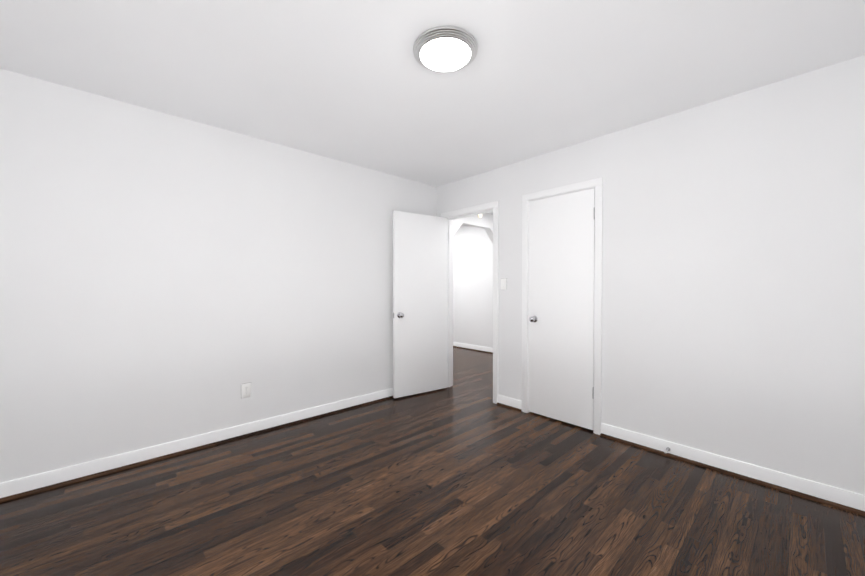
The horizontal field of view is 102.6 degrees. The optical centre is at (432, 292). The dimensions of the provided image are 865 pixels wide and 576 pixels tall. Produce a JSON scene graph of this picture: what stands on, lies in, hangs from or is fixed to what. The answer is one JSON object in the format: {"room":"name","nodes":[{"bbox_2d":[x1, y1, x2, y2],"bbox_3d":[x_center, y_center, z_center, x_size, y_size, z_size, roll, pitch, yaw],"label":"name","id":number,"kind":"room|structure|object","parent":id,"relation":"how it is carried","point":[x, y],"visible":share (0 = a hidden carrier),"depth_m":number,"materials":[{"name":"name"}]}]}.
{"room":"empty bedroom","nodes":[
{"label":"empty bedroom","id":0,"kind":"room"},
{"bbox_2d":[0,68,436,482],"bbox_3d":[-1.465,-0.053,2.943,4.020,2.440,0.120,-1,1,-43],"label":"wall","id":1,"kind":"structure","parent":0,"point":[165,278],"depth_m":2.47,"materials":[{"name":"paint"}]},
{"bbox_2d":[0,388,392,502],"bbox_3d":[-1.360,1.117,2.934,3.900,0.100,0.060,-1,1,-43],"label":"baseboard","id":2,"kind":"structure","parent":1,"relation":"attached to","point":[29,485],"depth_m":2.46,"materials":[{"name":"paint"}]},
{"bbox_2d":[241,382,250,397],"bbox_3d":[-1.516,0.798,2.820,0.072,0.116,0.008,-1,1,-43],"label":"duplex electrical outlet","id":3,"kind":"object","parent":1,"relation":"attached to","point":[245,390],"visible":1,"depth_m":2.82,"materials":[{"name":"white plastic"}]},
{"bbox_2d":[0,347,864,575],"bbox_3d":[-0.305,1.191,3.409,6.430,0.060,7.140,-1,1,-43],"label":"floor","id":4,"kind":"structure","parent":0,"point":[464,475],"depth_m":1.88,"materials":[{"name":"brown wood"}]},
{"bbox_2d":[0,0,864,225],"bbox_3d":[-0.305,-1.309,3.375,6.430,0.060,7.140,-1,1,-43],"label":"ceiling","id":5,"kind":"structure","parent":0,"point":[354,82],"depth_m":1.91,"materials":[{"name":"paint"}]},
{"bbox_2d":[413,26,477,72],"bbox_3d":[0.067,-1.233,1.800,0.334,0.050,0.334,-1,1,-43],"label":"flush ceiling light","id":6,"kind":"object","parent":5,"relation":"attached to","point":[444,49],"visible":1,"depth_m":1.74,"materials":[{"name":"white glass"}]},
{"bbox_2d":[453,213,492,243],"bbox_3d":[0.515,-0.087,5.462,2.070,2.440,0.120,-1,1,-43],"label":"wall","id":7,"kind":"structure","parent":0,"point":[485,221],"depth_m":5.59,"materials":[{"name":"paint"}]},
{"bbox_2d":[453,225,492,347],"bbox_3d":[1.053,-0.101,6.493,0.120,2.440,4.340,-1,1,-43],"label":"wall","id":8,"kind":"structure","parent":0,"point":[472,285],"depth_m":6.70,"materials":[{"name":"paint"}]},
{"bbox_2d":[453,342,492,353],"bbox_3d":[0.997,1.070,6.457,0.032,0.100,4.100,-1,1,-43],"label":"baseboard","id":9,"kind":"structure","parent":8,"relation":"attached to","point":[455,344],"depth_m":6.68,"materials":[{"name":"paint"}]},
{"bbox_2d":[437,55,864,494],"bbox_3d":[0.366,-0.067,4.014,0.120,2.440,7.040,-1,1,-43],"label":"wall","id":10,"kind":"structure","parent":0,"point":[733,296],"depth_m":2.23,"materials":[{"name":"paint"}]},
{"bbox_2d":[501,278,506,289],"bbox_3d":[0.721,-0.084,3.529,0.019,0.116,0.072,-1,1,-43],"label":"toggle light switch","id":11,"kind":"object","parent":10,"relation":"attached to","point":[503,283],"visible":1,"depth_m":3.52,"materials":[{"name":"white plastic"}]},
{"bbox_2d":[497,394,521,411],"bbox_3d":[0.770,1.110,3.482,0.032,0.100,0.286,-1,1,-43],"label":"baseboard","id":12,"kind":"structure","parent":10,"relation":"attached to","point":[511,403],"depth_m":3.47,"materials":[{"name":"paint"}]},
{"bbox_2d":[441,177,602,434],"bbox_3d":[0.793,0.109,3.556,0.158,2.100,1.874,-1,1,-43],"label":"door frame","id":13,"kind":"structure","parent":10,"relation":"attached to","point":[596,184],"depth_m":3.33,"materials":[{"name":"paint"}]},
{"bbox_2d":[393,210,446,397],"bbox_3d":[-0.145,0.130,3.951,0.719,2.015,0.194,-1,1,-43],"label":"bedroom door","id":14,"kind":"structure","parent":13,"relation":"attached to","point":[419,303],"depth_m":3.89,"materials":[{"name":"paint"}]},
{"bbox_2d":[529,188,594,429],"bbox_3d":[1.144,0.141,3.116,0.169,2.015,0.626,-1,1,-43],"label":"closet door","id":15,"kind":"structure","parent":10,"relation":"in","point":[561,299],"depth_m":3.08,"materials":[{"name":"paint"}]},
{"bbox_2d":[600,423,864,515],"bbox_3d":[1.992,1.128,2.166,0.032,0.100,1.815,-1,1,-43],"label":"baseboard","id":16,"kind":"structure","parent":10,"relation":"attached to","point":[774,477],"depth_m":2.18,"materials":[{"name":"paint"}]}
]}

